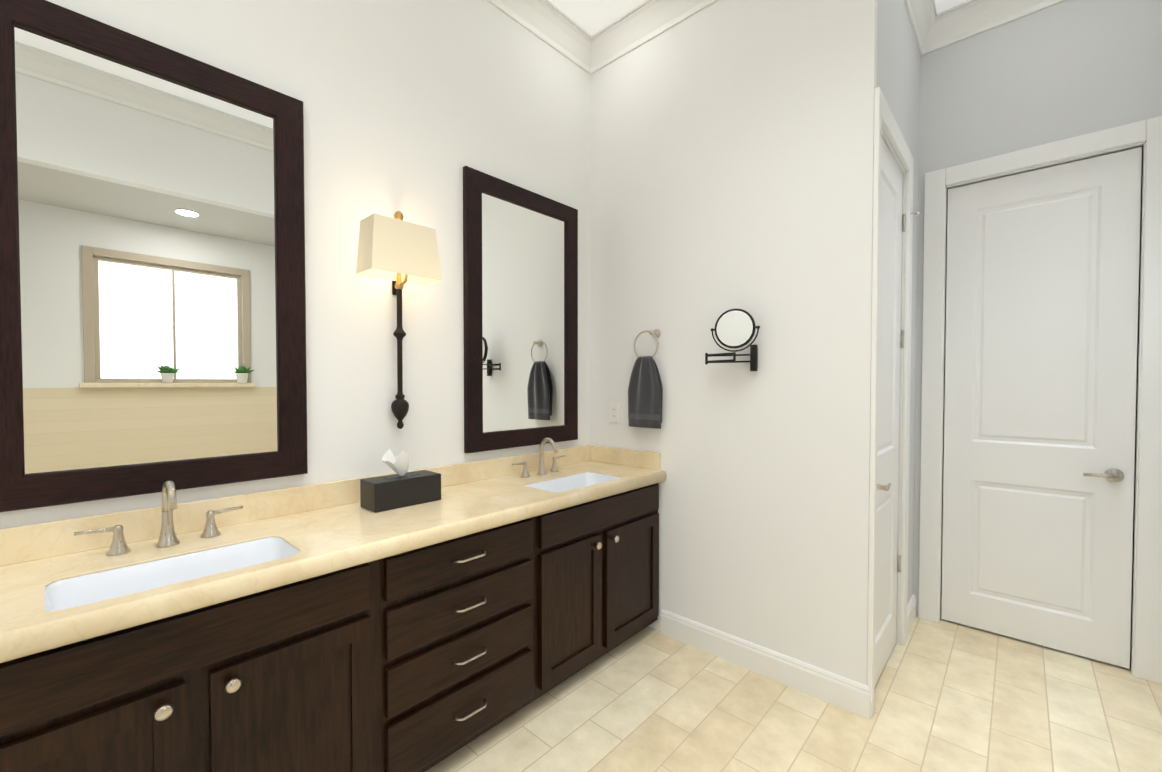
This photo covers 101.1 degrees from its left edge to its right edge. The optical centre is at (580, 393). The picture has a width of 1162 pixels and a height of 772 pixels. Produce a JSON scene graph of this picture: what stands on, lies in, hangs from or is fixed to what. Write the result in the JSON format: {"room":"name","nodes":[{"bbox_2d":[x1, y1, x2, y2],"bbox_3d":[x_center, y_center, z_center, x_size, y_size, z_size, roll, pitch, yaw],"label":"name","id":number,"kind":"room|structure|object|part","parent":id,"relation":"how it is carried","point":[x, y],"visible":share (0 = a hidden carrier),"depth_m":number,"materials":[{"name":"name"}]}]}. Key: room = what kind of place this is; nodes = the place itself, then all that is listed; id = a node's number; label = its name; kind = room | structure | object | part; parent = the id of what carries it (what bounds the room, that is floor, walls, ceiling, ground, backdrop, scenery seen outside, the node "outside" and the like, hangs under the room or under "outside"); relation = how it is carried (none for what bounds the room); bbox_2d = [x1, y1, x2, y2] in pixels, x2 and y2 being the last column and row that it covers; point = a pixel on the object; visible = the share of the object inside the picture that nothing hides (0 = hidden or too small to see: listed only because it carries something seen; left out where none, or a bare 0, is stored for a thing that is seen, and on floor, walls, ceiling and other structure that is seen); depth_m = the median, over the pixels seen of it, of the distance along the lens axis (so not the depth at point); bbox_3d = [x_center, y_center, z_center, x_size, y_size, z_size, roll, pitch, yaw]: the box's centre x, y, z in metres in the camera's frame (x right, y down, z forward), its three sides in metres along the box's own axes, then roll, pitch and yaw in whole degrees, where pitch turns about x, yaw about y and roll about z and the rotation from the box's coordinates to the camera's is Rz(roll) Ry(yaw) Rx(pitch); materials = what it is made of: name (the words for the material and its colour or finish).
{"room":"bathroom","nodes":[
{"label":"bathroom","id":0,"kind":"room"},
{"bbox_2d":[0,0,589,527],"bbox_3d":[-0.755,-0.382,2.166,0.100,3.430,4.830,1,2,43],"label":"wall","id":1,"kind":"structure","parent":0,"point":[412,108],"depth_m":2.02,"materials":[{"name":"white paint"}]},
{"bbox_2d":[0,0,307,511],"bbox_3d":[-1.288,-0.380,1.486,0.030,1.369,0.778,1,2,43],"label":"mirror","id":2,"kind":"object","parent":1,"relation":"attached to","point":[152,282],"visible":0.94,"depth_m":1.44,"materials":[{"name":"brown wood"}]},
{"bbox_2d":[0,446,591,565],"bbox_3d":[-0.790,0.388,2.050,0.021,0.096,2.530,1,2,43],"label":"backsplash","id":3,"kind":"structure","parent":1,"relation":"attached to","point":[23,543],"depth_m":1.63,"materials":[{"name":"beige stone"}]},
{"bbox_2d":[356,211,441,428],"bbox_3d":[-0.750,-0.307,1.975,0.162,0.919,0.300,1,2,43],"label":"sconce","id":4,"kind":"object","parent":1,"relation":"attached to","point":[398,251],"visible":1,"depth_m":1.94,"materials":[{"name":"brown metal"}]},
{"bbox_3d":[-0.744,-0.584,1.963,0.145,0.218,0.300,1,2,43],"label":"lamp shade","id":5,"kind":"part","parent":4,"relation":"part of","materials":[{"name":"beige fabric"}]},
{"bbox_2d":[463,166,577,452],"bbox_3d":[-0.290,-0.402,2.572,0.030,1.369,0.778,1,2,43],"label":"mirror","id":6,"kind":"object","parent":1,"relation":"attached to","point":[520,275],"visible":1,"depth_m":2.52,"materials":[{"name":"brown wood"}]},
{"label":"glass","id":7,"kind":"part","parent":6,"relation":"part of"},
{"bbox_2d":[487,0,600,74],"bbox_3d":[-1.082,-2.012,1.641,0.084,0.150,3.462,1,2,43],"label":"crown molding","id":8,"kind":"structure","parent":1,"relation":"attached to","point":[552,26],"depth_m":2.65,"materials":[{"name":"white wood"}]},
{"bbox_2d":[590,0,877,684],"bbox_3d":[0.635,-0.389,2.478,1.526,3.430,0.045,1,2,43],"label":"wall","id":9,"kind":"structure","parent":0,"point":[731,152],"depth_m":2.28,"materials":[{"name":"white paint"}]},
{"bbox_2d":[610,403,618,422],"bbox_3d":[0.199,0.116,2.850,0.072,0.116,0.008,1,2,43],"label":"electrical outlet plate","id":10,"kind":"object","parent":9,"relation":"attached to","point":[614,412],"visible":1,"depth_m":2.85,"materials":[{"name":"white plastic"}]},
{"bbox_2d":[592,446,659,469],"bbox_3d":[0.249,0.373,2.798,0.498,0.096,0.021,1,2,43],"label":"backsplash","id":11,"kind":"structure","parent":9,"relation":"attached to","point":[650,460],"depth_m":2.77,"materials":[{"name":"beige stone"}]},
{"bbox_2d":[628,329,662,428],"bbox_3d":[0.359,-0.084,2.648,0.219,0.544,0.082,1,2,43],"label":"towel ring","id":12,"kind":"object","parent":9,"relation":"attached to","point":[645,394],"visible":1,"depth_m":2.62,"materials":[{"name":"grey fabric"}]},
{"bbox_2d":[591,0,717,67],"bbox_3d":[0.656,-2.026,2.338,1.520,0.150,0.084,1,2,43],"label":"crown molding","id":13,"kind":"structure","parent":9,"relation":"attached to","point":[651,18],"depth_m":2.65,"materials":[{"name":"white wood"}]},
{"bbox_2d":[705,309,759,370],"bbox_3d":[0.719,-0.249,2.268,0.280,0.288,0.150,1,2,43],"label":"magnifying mirror","id":14,"kind":"object","parent":9,"relation":"attached to","point":[735,328],"visible":1,"depth_m":2.21,"materials":[{"name":"black metal"}]},
{"bbox_2d":[660,609,870,719],"bbox_3d":[0.817,1.266,2.305,1.011,0.128,0.018,1,2,43],"label":"baseboard","id":15,"kind":"structure","parent":9,"relation":"attached to","point":[850,695],"depth_m":2.22,"materials":[{"name":"white wood"}]},
{"bbox_2d":[548,0,967,35],"bbox_3d":[0.240,-2.128,1.218,2.800,0.100,4.830,1,2,43],"label":"ceiling","id":16,"kind":"structure","parent":0,"point":[591,17],"depth_m":2.62,"materials":[{"name":"white paint"}]},
{"bbox_2d":[425,616,1161,771],"bbox_3d":[0.627,1.388,0.934,3.850,0.060,4.830,1,2,43],"label":"floor","id":17,"kind":"structure","parent":0,"point":[951,697],"depth_m":1.97,"materials":[{"name":"tile"}]},
{"bbox_2d":[0,478,665,771],"bbox_3d":[-0.590,0.918,1.883,0.556,0.841,2.521,1,2,43],"label":"bathroom vanity","id":18,"kind":"object","parent":17,"relation":"on","point":[333,626],"depth_m":1.43,"materials":[{"name":"brown wood"}]},
{"bbox_2d":[0,462,659,649],"bbox_3d":[-0.607,0.468,1.883,0.518,0.058,2.530,1,2,43],"label":"countertop","id":19,"kind":"structure","parent":18,"relation":"on","point":[331,534],"depth_m":1.43,"materials":[{"name":"beige stone"}]},
{"bbox_2d":[72,481,243,557],"bbox_3d":[-1.193,0.350,1.385,0.156,0.196,0.378,1,2,43],"label":"faucet","id":20,"kind":"object","parent":19,"relation":"on","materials":[{"name":"silver metal"}]},
{"bbox_2d":[52,534,295,609],"bbox_3d":[-1.038,0.538,1.255,0.276,0.164,0.520,1,2,43],"label":"sink","id":21,"kind":"object","parent":19,"relation":"in","point":[101,583],"depth_m":1.31,"materials":[{"name":"white ceramic"}]},
{"bbox_2d":[360,449,440,512],"bbox_3d":[-0.713,0.326,1.901,0.130,0.223,0.275,1,2,43],"label":"tissue box","id":22,"kind":"object","parent":19,"relation":"on","point":[401,488],"visible":1,"depth_m":1.85,"materials":[{"name":"black leather"}]},
{"bbox_2d":[512,438,567,477],"bbox_3d":[-0.176,0.328,2.492,0.156,0.196,0.377,1,2,43],"label":"faucet","id":23,"kind":"object","parent":19,"relation":"on","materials":[{"name":"silver metal"}]},
{"bbox_2d":[528,470,615,489],"bbox_3d":[-0.032,0.516,2.350,0.276,0.164,0.520,1,2,43],"label":"sink","id":24,"kind":"object","parent":19,"relation":"in","point":[569,480],"depth_m":2.50,"materials":[{"name":"white ceramic"}]},
{"bbox_2d":[876,0,920,640],"bbox_3d":[1.555,-0.387,2.426,0.100,3.430,1.123,1,2,43],"label":"wall","id":25,"kind":"structure","parent":0,"point":[898,66],"depth_m":2.52,"materials":[{"name":"white paint"}]},
{"bbox_2d":[867,87,913,716],"bbox_3d":[1.435,0.045,2.289,0.120,2.570,0.830,1,2,43],"label":"door frame","id":26,"kind":"structure","parent":25,"relation":"attached to","point":[884,118],"depth_m":2.21,"materials":[{"name":"white wood"}]},
{"bbox_2d":[875,137,919,685],"bbox_3d":[1.471,0.092,2.266,0.109,2.458,0.744,1,2,43],"label":"door","id":27,"kind":"structure","parent":25,"relation":"in","point":[892,228],"depth_m":2.31,"materials":[{"name":"white wood"}]},
{"bbox_2d":[907,594,915,634],"bbox_3d":[1.868,1.258,2.714,0.016,0.128,0.325,1,2,43],"label":"baseboard","id":28,"kind":"structure","parent":25,"relation":"attached to","point":[911,610],"depth_m":2.71,"materials":[{"name":"white wood"}]},
{"bbox_2d":[904,0,942,54],"bbox_3d":[1.614,-2.026,2.320,0.084,0.150,1.150,1,2,43],"label":"crown molding","id":29,"kind":"structure","parent":25,"relation":"attached to","point":[925,21],"depth_m":2.63,"materials":[{"name":"white wood"}]},
{"bbox_2d":[913,0,1161,616],"bbox_3d":[1.876,-0.398,2.961,2.700,3.430,0.100,1,2,43],"label":"wall","id":30,"kind":"structure","parent":0,"point":[1066,69],"depth_m":2.46,"materials":[{"name":"white paint"}]},
{"bbox_2d":[939,0,1065,46],"bbox_3d":[2.333,-2.027,2.384,0.870,0.150,0.084,1,2,43],"label":"crown molding","id":31,"kind":"structure","parent":30,"relation":"attached to","point":[967,19],"depth_m":2.56,"materials":[{"name":"white wood"}]},
{"bbox_2d":[918,116,1161,683],"bbox_3d":[2.363,0.031,2.509,0.930,2.590,0.120,1,2,43],"label":"door frame","id":32,"kind":"structure","parent":30,"relation":"attached to","point":[1146,653],"depth_m":2.25,"materials":[{"name":"white wood"}]},
{"bbox_2d":[940,146,1142,669],"bbox_3d":[2.349,0.077,2.495,0.730,2.478,0.100,1,2,43],"label":"door","id":33,"kind":"structure","parent":30,"relation":"in","point":[1042,296],"depth_m":2.47,"materials":[{"name":"white wood"}]}
]}

